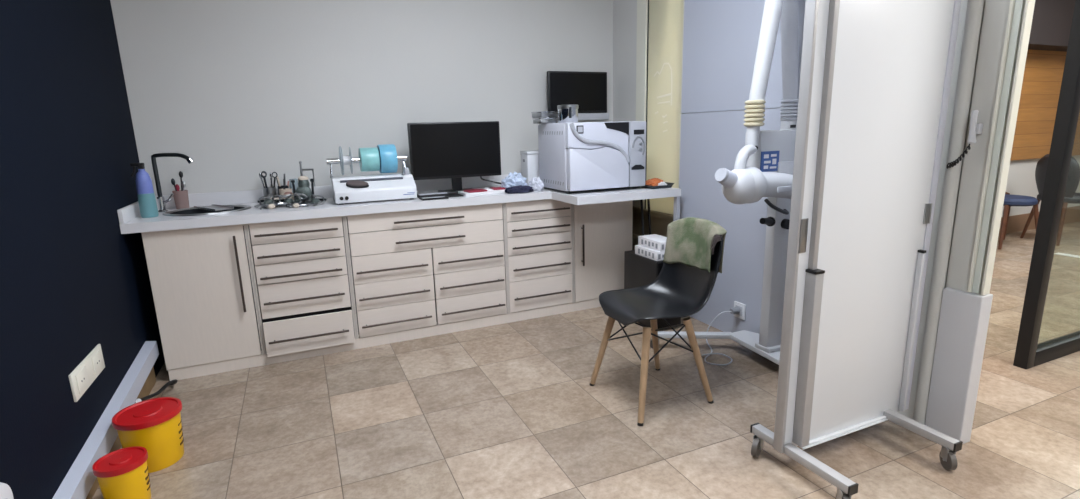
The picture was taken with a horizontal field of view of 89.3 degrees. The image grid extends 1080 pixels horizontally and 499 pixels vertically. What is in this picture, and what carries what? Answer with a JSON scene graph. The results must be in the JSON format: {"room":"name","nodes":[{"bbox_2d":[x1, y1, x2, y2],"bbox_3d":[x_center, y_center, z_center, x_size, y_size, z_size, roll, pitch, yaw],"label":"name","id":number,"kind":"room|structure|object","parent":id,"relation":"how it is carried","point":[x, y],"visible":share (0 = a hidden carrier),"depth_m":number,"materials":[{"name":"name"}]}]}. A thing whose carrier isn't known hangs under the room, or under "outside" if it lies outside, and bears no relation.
{"room":"dental clinic","nodes":[
{"label":"dental clinic","id":0,"kind":"room"},
{"bbox_2d":[0,0,164,498],"bbox_3d":[-0.995,-0.037,-0.012,0.120,2.750,7.200,-7,13,-23],"label":"wall","id":1,"kind":"structure","parent":0,"point":[71,283],"depth_m":2.10,"materials":[{"name":"blue paint"}]},
{"bbox_2d":[0,482,13,498],"bbox_3d":[-1.481,0.707,1.506,0.018,0.132,0.132,-7,13,-23],"label":"wall fitting","id":2,"kind":"object","parent":1,"relation":"attached to","point":[5,490],"visible":1,"depth_m":1.52,"materials":[{"name":"white plastic"}]},
{"bbox_2d":[68,344,104,401],"bbox_3d":[-1.799,0.484,2.182,0.015,0.108,0.345,-7,13,-23],"label":"wall socket","id":3,"kind":"object","parent":1,"relation":"attached to","point":[88,370],"visible":1,"depth_m":2.15,"materials":[{"name":"white plastic"}]},
{"bbox_2d":[52,341,158,498],"bbox_3d":[-1.319,1.009,1.254,0.050,0.303,3.940,-7,13,-23],"label":"cable trunking","id":4,"kind":"object","parent":1,"relation":"attached to","point":[80,478],"visible":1,"depth_m":2.19,"materials":[{"name":"white plastic"}]},
{"bbox_2d":[86,367,155,498],"bbox_3d":[-0.806,1.296,0.093,0.014,0.090,6.540,-7,13,-23],"label":"baseboard","id":5,"kind":"structure","parent":1,"relation":"attached to","point":[150,381],"depth_m":2.76,"materials":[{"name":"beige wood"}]},
{"bbox_2d":[110,0,612,195],"bbox_3d":[-0.915,-0.903,3.923,3.600,2.750,0.100,-7,13,-23],"label":"wall","id":6,"kind":"structure","parent":0,"point":[242,89],"depth_m":3.61,"materials":[{"name":"grey paint"}]},
{"bbox_2d":[547,71,608,119],"bbox_3d":[0.284,-1.198,4.281,0.525,0.365,0.125,-7,13,-23],"label":"monitor","id":7,"kind":"object","parent":6,"relation":"attached to","point":[587,90],"visible":0.8,"depth_m":4.23,"materials":[{"name":"black plastic"}]},
{"bbox_2d":[92,221,1079,498],"bbox_3d":[4.054,0.718,2.491,11.200,0.060,7.300,-7,13,-23],"label":"floor","id":8,"kind":"structure","parent":0,"point":[511,410],"depth_m":2.47,"materials":[{"name":"beige tile"}]},
{"bbox_2d":[92,446,150,498],"bbox_3d":[-1.515,0.847,1.997,0.161,0.188,0.161,-7,13,-23],"label":"bucket","id":9,"kind":"object","parent":8,"relation":"on","point":[122,473],"visible":1,"depth_m":1.95,"materials":[{"name":"yellow plastic"}]},
{"bbox_2d":[112,397,183,472],"bbox_3d":[-1.605,0.770,2.265,0.237,0.228,0.237,-7,13,-23],"label":"bucket","id":10,"kind":"object","parent":8,"relation":"on","point":[155,425],"visible":0.94,"depth_m":2.21,"materials":[{"name":"yellow plastic"}]},
{"bbox_2d":[134,379,177,403],"bbox_3d":[-1.951,0.730,2.804,0.086,0.090,0.384,-4,13,-12],"label":"extension cord","id":11,"kind":"object","parent":8,"relation":"on","point":[172,382],"visible":0.97,"depth_m":2.80,"materials":[{"name":"black plastic"}]},
{"bbox_2d":[141,224,263,369],"bbox_3d":[-1.951,0.211,3.258,0.482,0.776,0.604,-7,13,-23],"label":"base cabinet","id":12,"kind":"object","parent":8,"relation":"on","point":[202,280],"visible":0.81,"depth_m":3.01,"materials":[{"name":"beige wood"}]},
{"bbox_2d":[246,216,356,356],"bbox_3d":[-1.486,0.164,3.442,0.518,0.786,0.634,-7,13,-23],"label":"base cabinet","id":13,"kind":"object","parent":8,"relation":"on","point":[301,269],"visible":0.98,"depth_m":3.20,"materials":[{"name":"beige wood"}]},
{"bbox_2d":[168,298,600,380],"bbox_3d":[-0.679,0.530,3.621,3.011,0.067,0.022,-7,13,-23],"label":"plinth","id":14,"kind":"object","parent":8,"relation":"on","point":[258,360],"visible":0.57,"depth_m":3.48,"materials":[{"name":"beige wood"}]},
{"bbox_2d":[117,175,680,233],"bbox_3d":[-0.706,0.071,3.598,3.208,0.975,1.007,-7,13,-23],"label":"countertop","id":15,"kind":"structure","parent":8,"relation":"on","point":[130,219],"depth_m":3.41,"materials":[{"name":"white stone"}]},
{"bbox_2d":[130,163,158,217],"bbox_3d":[-2.151,-0.323,2.980,0.082,0.295,0.082,3,13,21],"label":"spray bottle","id":16,"kind":"object","parent":15,"relation":"on","point":[147,202],"visible":1,"depth_m":2.96,"materials":[{"name":"teal plastic"}]},
{"bbox_2d":[151,153,193,212],"bbox_3d":[-2.114,-0.388,3.166,0.248,0.339,0.056,-2,12,-1],"label":"faucet","id":17,"kind":"object","parent":15,"relation":"on","point":[161,201],"visible":0.98,"depth_m":3.15,"materials":[{"name":"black metal"}]},
{"bbox_2d":[171,171,188,208],"bbox_3d":[-2.180,-0.360,3.312,0.080,0.224,0.080,-7,13,-23],"label":"cup","id":18,"kind":"object","parent":15,"relation":"on","point":[181,198],"visible":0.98,"depth_m":3.30,"materials":[{"name":"ceramic"}]},
{"bbox_2d":[162,205,250,215],"bbox_3d":[-1.942,-0.161,3.220,0.450,0.151,0.405,-7,13,-23],"label":"sink","id":19,"kind":"object","parent":15,"relation":"in","point":[192,211],"visible":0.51,"depth_m":3.26,"materials":[{"name":"metal"}]},
{"bbox_2d":[170,206,244,213],"bbox_3d":[-1.942,-0.158,3.221,0.394,0.145,0.355,-7,13,-23],"label":"basin","id":20,"kind":"object","parent":19,"relation":"in","point":[192,210],"depth_m":3.29,"materials":[{"name":"metal"}]},
{"bbox_2d":[194,204,233,210],"bbox_3d":[-1.933,-0.249,3.240,0.290,0.012,0.104,8,16,37],"label":"tray","id":21,"kind":"object","parent":19,"relation":"on","point":[214,207],"visible":1,"depth_m":3.23,"materials":[{"name":"metal"}]},
{"bbox_2d":[259,171,277,199],"bbox_3d":[-1.716,-0.397,3.475,0.107,0.202,0.078,-7,13,-23],"label":"jar","id":22,"kind":"object","parent":15,"relation":"on","point":[271,190],"visible":0.78,"depth_m":3.45,"materials":[{"name":"metal"}]},
{"bbox_2d":[267,204,274,208],"bbox_3d":[-1.570,-0.252,3.197,0.042,0.032,0.032,-7,13,-23],"label":"lump","id":23,"kind":"object","parent":15,"relation":"on","point":[270,206],"visible":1,"depth_m":3.19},
{"bbox_2d":[272,202,286,205],"bbox_3d":[-1.552,-0.272,3.242,0.056,0.017,0.117,4,14,24],"label":"pliers","id":24,"kind":"object","parent":15,"relation":"on","point":[275,203],"visible":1,"depth_m":3.23,"materials":[{"name":"metal"}]},
{"bbox_2d":[274,195,286,201],"bbox_3d":[-1.589,-0.304,3.341,0.090,0.062,0.071,-7,13,-23],"label":"hinge articulator","id":25,"kind":"object","parent":15,"relation":"on","point":[276,196],"visible":0.2,"depth_m":3.31,"materials":[{"name":"metal"}]},
{"bbox_2d":[276,174,288,194],"bbox_3d":[-1.670,-0.403,3.555,0.068,0.178,0.070,5,14,29],"label":"jar","id":26,"kind":"object","parent":15,"relation":"on","point":[284,186],"visible":0.34,"depth_m":3.53,"materials":[{"name":"glass"}]},
{"bbox_2d":[277,194,293,204],"bbox_3d":[-1.520,-0.302,3.287,0.071,0.062,0.090,2,13,14],"label":"hinge articulator","id":27,"kind":"object","parent":15,"relation":"on","point":[288,199],"visible":0.99,"depth_m":3.27,"materials":[{"name":"metal"}]},
{"bbox_2d":[279,188,291,194],"bbox_3d":[-1.630,-0.347,3.513,0.080,0.084,0.080,-7,13,-23],"label":"cup","id":28,"kind":"object","parent":15,"relation":"on","point":[281,191],"visible":0.28,"depth_m":3.48,"materials":[{"name":"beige ceramic"}]},
{"bbox_2d":[281,191,293,199],"bbox_3d":[-1.588,-0.330,3.458,0.084,0.073,0.084,-7,13,-23],"label":"pot","id":29,"kind":"object","parent":15,"relation":"on","point":[288,192],"visible":0.34,"depth_m":3.43,"materials":[{"name":"pink plastic"}]},
{"bbox_2d":[291,161,314,203],"bbox_3d":[-1.466,-0.415,3.384,0.138,0.262,0.120,-7,13,-23],"label":"articulator","id":30,"kind":"object","parent":15,"relation":"on","point":[303,187],"visible":0.85,"depth_m":3.37,"materials":[{"name":"grey metal"}]},
{"bbox_2d":[309,195,325,204],"bbox_3d":[-1.360,-0.306,3.324,0.090,0.062,0.071,2,13,16],"label":"hinge articulator","id":31,"kind":"object","parent":15,"relation":"on","point":[315,201],"visible":0.95,"depth_m":3.31,"materials":[{"name":"metal"}]},
{"bbox_2d":[326,155,416,204],"bbox_3d":[-1.064,-0.448,3.463,0.506,0.274,0.272,-7,13,-23],"label":"machine","id":32,"kind":"object","parent":15,"relation":"on","point":[400,185],"visible":0.98,"depth_m":3.41,"materials":[{"name":"white plastic"}]},
{"bbox_2d":[339,147,352,173],"bbox_3d":[-1.226,-0.561,3.451,0.063,0.180,0.180,-7,13,-23],"label":"roll","id":33,"kind":"object","parent":32,"relation":"on","point":[347,160],"visible":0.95,"depth_m":3.43,"materials":[{"name":"clear plastic"}]},
{"bbox_2d":[346,180,368,187],"bbox_3d":[-1.119,-0.402,3.352,0.132,0.049,0.064,-7,13,-23],"label":"glasses case","id":34,"kind":"object","parent":32,"relation":"on","point":[351,183],"visible":1,"depth_m":3.33,"materials":[{"name":"black plastic"}]},
{"bbox_2d":[358,147,379,171],"bbox_3d":[-1.096,-0.577,3.507,0.112,0.150,0.150,-7,13,-23],"label":"roll","id":35,"kind":"object","parent":32,"relation":"on","point":[369,157],"visible":0.94,"depth_m":3.45,"materials":[{"name":"teal plastic"}]},
{"bbox_2d":[377,144,397,172],"bbox_3d":[-0.993,-0.589,3.551,0.103,0.184,0.184,-7,13,-23],"label":"roll","id":36,"kind":"object","parent":32,"relation":"on","point":[387,152],"visible":0.79,"depth_m":3.48,"materials":[{"name":"blue plastic"}]},
{"bbox_2d":[417,192,447,197],"bbox_3d":[-0.711,-0.361,3.606,0.195,0.026,0.095,-7,13,-23],"label":"keyboard","id":37,"kind":"object","parent":15,"relation":"on","point":[436,193],"visible":0.71,"depth_m":3.57,"materials":[{"name":"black plastic"}]},
{"bbox_2d":[419,195,448,200],"bbox_3d":[-0.677,-0.329,3.486,0.165,0.012,0.110,-7,13,-23],"label":"tray","id":38,"kind":"object","parent":15,"relation":"on","point":[425,198],"visible":1,"depth_m":3.46,"materials":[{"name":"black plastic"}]},
{"bbox_2d":[407,121,500,193],"bbox_3d":[-0.532,-0.642,3.811,0.750,0.480,0.189,-7,13,-23],"label":"monitor","id":39,"kind":"object","parent":15,"relation":"on","point":[455,151],"visible":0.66,"depth_m":3.74,"materials":[{"name":"black plastic"}]},
{"bbox_2d":[446,193,463,196],"bbox_3d":[-0.585,-0.361,3.632,0.115,0.006,0.170,-7,13,-23],"label":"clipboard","id":40,"kind":"object","parent":15,"relation":"on","point":[449,194],"visible":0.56,"depth_m":3.59,"materials":[{"name":"black plastic"}]},
{"bbox_2d":[458,190,505,195],"bbox_3d":[-0.384,-0.390,3.717,0.305,0.016,0.190,-7,13,-23],"label":"pile","id":41,"kind":"object","parent":15,"relation":"on","point":[494,191],"visible":0.69,"depth_m":3.64,"materials":[{"name":"white paper"}]},
{"bbox_2d":[464,189,486,192],"bbox_3d":[-0.435,-0.396,3.688,0.130,0.010,0.100,-9,14,-30],"label":"booklet","id":42,"kind":"object","parent":41,"relation":"on","point":[472,190],"visible":1,"depth_m":3.66,"materials":[{"name":"red paper"}]},
{"bbox_2d":[490,187,505,189],"bbox_3d":[-0.296,-0.424,3.801,0.090,0.010,0.100,-5,13,-17],"label":"booklet","id":43,"kind":"object","parent":41,"relation":"on","point":[493,188],"visible":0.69,"depth_m":3.76,"materials":[{"name":"red paper"}]},
{"bbox_2d":[501,172,527,189],"bbox_3d":[-0.179,-0.478,3.829,0.199,0.131,0.139,-7,13,-23],"label":"plastic bag","id":44,"kind":"object","parent":15,"relation":"on","point":[513,179],"visible":0.67,"depth_m":3.79,"materials":[{"name":"white plastic"}]},
{"bbox_2d":[505,185,533,193],"bbox_3d":[-0.139,-0.409,3.699,0.217,0.050,0.108,-7,13,-23],"label":"cloth bundle","id":45,"kind":"object","parent":15,"relation":"on","point":[514,189],"visible":1,"depth_m":3.66,"materials":[{"name":"blue fabric"}]},
{"bbox_2d":[520,150,538,183],"bbox_3d":[-0.055,-0.597,4.047,0.136,0.262,0.136,-7,13,-23],"label":"dispenser","id":46,"kind":"object","parent":15,"relation":"on","point":[529,159],"visible":0.66,"depth_m":3.98,"materials":[{"name":"white plastic"}]},
{"bbox_2d":[528,177,543,190],"bbox_3d":[-0.027,-0.458,3.805,0.108,0.093,0.126,-7,13,-23],"label":"pack","id":47,"kind":"object","parent":15,"relation":"on","point":[536,183],"visible":0.88,"depth_m":3.77,"materials":[{"name":"white plastic"}]},
{"bbox_2d":[538,121,645,193],"bbox_3d":[0.355,-0.646,3.779,0.594,0.452,0.485,-7,13,-23],"label":"autoclave","id":48,"kind":"object","parent":15,"relation":"on","point":[575,157],"visible":0.99,"depth_m":3.58,"materials":[{"name":"white plastic"}]},
{"bbox_2d":[532,117,556,123],"bbox_3d":[0.033,-0.883,3.748,0.128,0.040,0.138,-7,13,-23],"label":"instrument box","id":49,"kind":"object","parent":48,"relation":"on","point":[542,120],"visible":0.94,"depth_m":3.69,"materials":[{"name":"metal"}]},
{"bbox_2d":[531,111,556,117],"bbox_3d":[0.029,-0.922,3.739,0.128,0.040,0.138,-9,14,-30],"label":"instrument box","id":50,"kind":"object","parent":49,"relation":"on","point":[538,114],"visible":0.94,"depth_m":3.69,"materials":[{"name":"metal"}]},
{"bbox_2d":[557,104,578,122],"bbox_3d":[0.187,-0.906,3.651,0.142,0.118,0.143,-7,13,-23],"label":"drum","id":51,"kind":"object","parent":48,"relation":"on","point":[566,113],"visible":0.92,"depth_m":3.60,"materials":[{"name":"silver metal"}]},
{"bbox_2d":[640,200,644,235],"bbox_3d":[0.758,0.000,4.026,0.031,0.832,0.068,-7,13,-23],"label":"power cable","id":52,"kind":"object","parent":15,"relation":"hanging from","point":[641,201],"visible":0.3,"depth_m":3.98,"materials":[{"name":"black plastic"}]},
{"bbox_2d":[647,199,650,234],"bbox_3d":[0.812,-0.007,4.049,0.031,0.832,0.068,-7,13,-23],"label":"power cable","id":53,"kind":"object","parent":15,"relation":"hanging from","point":[648,200],"visible":0.31,"depth_m":4.00,"materials":[{"name":"black plastic"}]},
{"bbox_2d":[640,182,673,188],"bbox_3d":[0.809,-0.447,3.806,0.187,0.030,0.170,-7,13,-23],"label":"serving tray","id":54,"kind":"object","parent":15,"relation":"on","point":[669,185],"visible":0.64,"depth_m":3.74,"materials":[{"name":"metal"}]},
{"bbox_2d":[645,178,662,185],"bbox_3d":[0.797,-0.469,3.816,0.156,0.060,0.120,-7,13,-23],"label":"net","id":55,"kind":"object","parent":54,"relation":"in","point":[654,181],"visible":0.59,"depth_m":3.78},
{"bbox_3d":[-1.624,-0.251,3.232,0.056,0.017,0.117,-7,13,-23],"label":"pliers","id":56,"kind":"object","parent":15,"relation":"on","visible":0},
{"bbox_2d":[258,195,274,205],"bbox_3d":[-1.606,-0.293,3.225,0.071,0.062,0.090,10,17,42],"label":"hinge articulator","id":57,"kind":"object","parent":56,"relation":"on","point":[267,202],"visible":0.98,"depth_m":3.21,"materials":[{"name":"metal"}]},
{"bbox_2d":[344,203,508,338],"bbox_3d":[-0.795,0.072,3.753,1.006,0.776,0.604,-7,13,-23],"label":"base cabinet","id":58,"kind":"object","parent":8,"relation":"on","point":[412,269],"visible":0.97,"depth_m":3.49,"materials":[{"name":"beige wood"}]},
{"bbox_2d":[504,199,573,312],"bbox_3d":[-0.103,-0.012,4.050,0.505,0.776,0.604,-7,13,-23],"label":"base cabinet","id":59,"kind":"object","parent":8,"relation":"on","point":[539,233],"visible":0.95,"depth_m":3.80,"materials":[{"name":"beige wood"}]},
{"bbox_2d":[572,200,632,302],"bbox_3d":[0.357,-0.067,4.247,0.498,0.776,0.604,-7,13,-23],"label":"base cabinet","id":60,"kind":"object","parent":8,"relation":"on","point":[602,232],"visible":0.62,"depth_m":4.00,"materials":[{"name":"beige wood"}]},
{"bbox_2d":[624,250,680,328],"bbox_3d":[0.761,0.266,3.713,0.200,0.470,0.392,-7,13,-23],"label":"computer tower","id":61,"kind":"object","parent":8,"relation":"on","point":[639,271],"visible":0.26,"depth_m":3.63,"materials":[{"name":"black plastic"}]},
{"bbox_2d":[635,245,664,260],"bbox_3d":[0.767,0.014,3.619,0.166,0.060,0.252,-7,13,-23],"label":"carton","id":62,"kind":"object","parent":61,"relation":"on","point":[640,250],"visible":0.62,"depth_m":3.55,"materials":[{"name":"white cardboard"}]},
{"bbox_2d":[638,234,666,251],"bbox_3d":[0.781,-0.046,3.612,0.148,0.060,0.252,-7,13,-23],"label":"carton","id":63,"kind":"object","parent":62,"relation":"on","point":[653,241],"visible":0.69,"depth_m":3.58,"materials":[{"name":"white cardboard"}]},
{"bbox_2d":[589,235,722,425],"bbox_3d":[0.578,0.311,2.680,0.538,0.840,0.498,-7,13,-23],"label":"shell chair","id":64,"kind":"object","parent":8,"relation":"on","point":[679,290],"visible":0.84,"depth_m":2.67,"materials":[{"name":"black plastic"}]},
{"bbox_2d":[663,217,726,272],"bbox_3d":[0.777,-0.025,2.713,0.122,0.251,0.399,-7,13,-23],"label":"towel","id":65,"kind":"object","parent":64,"relation":"on","point":[689,242],"visible":0.99,"depth_m":2.71,"materials":[{"name":"green fabric"}]},
{"bbox_2d":[702,306,740,365],"bbox_3d":[1.061,0.494,3.234,0.188,0.210,0.476,4,14,25],"label":"lead","id":66,"kind":"object","parent":8,"relation":"on","point":[735,310],"visible":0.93,"depth_m":3.31,"materials":[{"name":"grey plastic"}]},
{"bbox_2d":[650,0,798,364],"bbox_3d":[0.999,-0.403,2.880,0.648,2.120,0.698,-7,13,-23],"label":"dental x-ray machine","id":67,"kind":"object","parent":8,"relation":"on","point":[764,166],"visible":0.84,"depth_m":2.72,"materials":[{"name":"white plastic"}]},
{"bbox_2d":[750,0,962,498],"bbox_3d":[1.237,-0.154,1.974,0.771,2.010,0.484,-7,13,-23],"label":"screen","id":68,"kind":"object","parent":8,"relation":"on","point":[875,75],"visible":1,"depth_m":2.01,"materials":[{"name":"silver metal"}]},
{"bbox_2d":[998,192,1038,248],"bbox_3d":[4.866,-0.336,5.721,0.447,0.577,0.484,-2,12,-2],"label":"chair","id":69,"kind":"object","parent":8,"relation":"on","point":[1009,200],"visible":0.51,"depth_m":5.53,"materials":[{"name":"blue fabric"}]},
{"bbox_2d":[1013,0,1079,368],"bbox_3d":[3.558,-0.826,3.074,2.250,2.730,0.060,-7,13,-23],"label":"door frame","id":70,"kind":"structure","parent":8,"relation":"on","point":[1029,353],"depth_m":2.75,"materials":[{"name":"black metal"}]},
{"bbox_2d":[1020,154,1079,245],"bbox_3d":[5.509,-0.535,5.749,0.507,0.922,0.488,-2,12,-1],"label":"dining chair","id":71,"kind":"object","parent":8,"relation":"on","point":[1073,179],"visible":0.55,"depth_m":5.61,"materials":[{"name":"grey fabric"}]},
{"bbox_2d":[1054,253,1079,257],"bbox_3d":[5.234,0.132,4.872,0.090,0.004,1.020,-7,13,-23],"label":"trim","id":72,"kind":"structure","parent":8,"relation":"on","point":[1063,254],"depth_m":5.23,"materials":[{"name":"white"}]},
{"bbox_2d":[613,0,774,205],"bbox_3d":[1.203,-0.827,3.319,0.100,2.750,2.730,-7,13,-23],"label":"wall","id":73,"kind":"structure","parent":0,"point":[624,11],"depth_m":4.27,"materials":[{"name":"grey paint"}]},
{"bbox_2d":[632,206,672,249],"bbox_3d":[0.807,0.017,4.328,0.080,0.690,0.915,-7,13,-23],"label":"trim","id":74,"kind":"structure","parent":73,"relation":"attached to","point":[660,221],"depth_m":4.15,"materials":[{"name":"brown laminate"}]},
{"bbox_2d":[635,0,683,214],"bbox_3d":[0.886,-1.165,3.918,0.135,1.850,0.555,-7,13,-23],"label":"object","id":75,"kind":"structure","parent":73,"relation":"in","point":[660,23],"depth_m":3.89,"materials":[{"name":"yellow plastic"}]},
{"bbox_2d":[733,301,745,319],"bbox_3d":[1.233,0.377,3.380,0.014,0.098,0.092,-7,13,-23],"label":"wall socket","id":76,"kind":"object","parent":73,"relation":"attached to","point":[742,314],"visible":0.91,"depth_m":3.36,"materials":[{"name":"white plastic"}]},
{"bbox_2d":[679,0,805,333],"bbox_3d":[1.286,-0.757,2.989,0.024,2.750,1.584,-7,13,-23],"label":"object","id":77,"kind":"structure","parent":73,"relation":"attached to","point":[721,37],"depth_m":3.35,"materials":[{"name":"grey paint"}]},
{"bbox_2d":[913,0,983,424],"bbox_3d":[1.620,-0.570,2.097,0.048,2.750,0.048,-7,13,-23],"label":"conduit pipe","id":78,"kind":"object","parent":73,"relation":"attached to","point":[974,12],"visible":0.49,"depth_m":2.16,"materials":[{"name":"paint"}]},
{"bbox_2d":[925,287,992,443],"bbox_3d":[1.713,0.476,2.248,0.074,0.637,0.142,-7,13,-23],"label":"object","id":79,"kind":"structure","parent":73,"relation":"attached to","point":[964,316],"depth_m":2.22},
{"bbox_2d":[897,0,1025,418],"bbox_3d":[1.657,-0.577,2.124,0.062,2.750,0.330,-7,13,-23],"label":"door frame","id":80,"kind":"structure","parent":73,"relation":"attached to","point":[995,12],"depth_m":2.11,"materials":[{"name":"paint"}]},
{"bbox_2d":[946,110,982,168],"bbox_3d":[1.618,-0.416,2.078,0.096,0.219,0.044,4,13,23],"label":"switch","id":81,"kind":"object","parent":73,"relation":"attached to","point":[975,128],"visible":1,"depth_m":2.05,"materials":[{"name":"white plastic"}]},
{"bbox_2d":[967,0,1014,291],"bbox_3d":[1.665,-0.862,1.929,0.012,2.109,0.009,-7,13,-23],"label":"trim","id":82,"kind":"structure","parent":73,"relation":"attached to","point":[1012,2],"depth_m":2.03,"materials":[{"name":"white metal"}]},
{"bbox_2d":[972,0,1023,293],"bbox_3d":[1.681,-0.860,1.917,0.010,2.109,0.022,-7,13,-23],"label":"trim","id":83,"kind":"structure","parent":73,"relation":"attached to","point":[1019,4],"depth_m":2.02,"materials":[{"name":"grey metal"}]},
{"bbox_2d":[981,0,1034,294],"bbox_3d":[1.698,-0.856,1.895,0.043,2.109,0.010,-7,13,-23],"label":"trim","id":84,"kind":"structure","parent":73,"relation":"attached to","point":[1029,5],"depth_m":1.99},
{"bbox_2d":[1028,0,1075,51],"bbox_3d":[4.439,-2.376,5.320,7.600,0.750,0.400,-7,13,-23],"label":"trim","id":85,"kind":"structure","parent":73,"relation":"attached to","point":[1052,19],"depth_m":5.42,"materials":[{"name":"paint"}]},
{"bbox_2d":[1002,155,1079,216],"bbox_3d":[4.428,-0.495,5.874,7.600,0.840,0.100,-7,13,-23],"label":"wall","id":86,"kind":"structure","parent":0,"point":[1021,180],"depth_m":6.27,"materials":[{"name":"grey paint"}]},
{"bbox_2d":[999,206,1079,234],"bbox_3d":[4.460,-0.172,5.891,7.600,0.200,0.015,-7,13,-23],"label":"baseboard","id":87,"kind":"structure","parent":86,"relation":"attached to","point":[1016,223],"depth_m":6.40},
{"bbox_2d":[1010,49,1079,160],"bbox_3d":[4.411,-1.468,5.641,7.600,1.160,0.140,-7,13,-23],"label":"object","id":88,"kind":"structure","parent":86,"relation":"attached to","point":[1043,72],"depth_m":6.03,"materials":[{"name":"brown wood"}]},
{"bbox_3d":[-1.434,-0.265,3.274,0.056,0.017,0.117,6,14,30],"label":"pliers","id":89,"kind":"object","parent":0,"visible":0},
{"bbox_2d":[294,193,308,203],"bbox_3d":[-1.439,-0.309,3.282,0.071,0.062,0.090,-1,12,1],"label":"hinge articulator","id":90,"kind":"object","parent":89,"relation":"on","point":[298,199],"visible":1,"depth_m":3.26,"materials":[{"name":"metal"}]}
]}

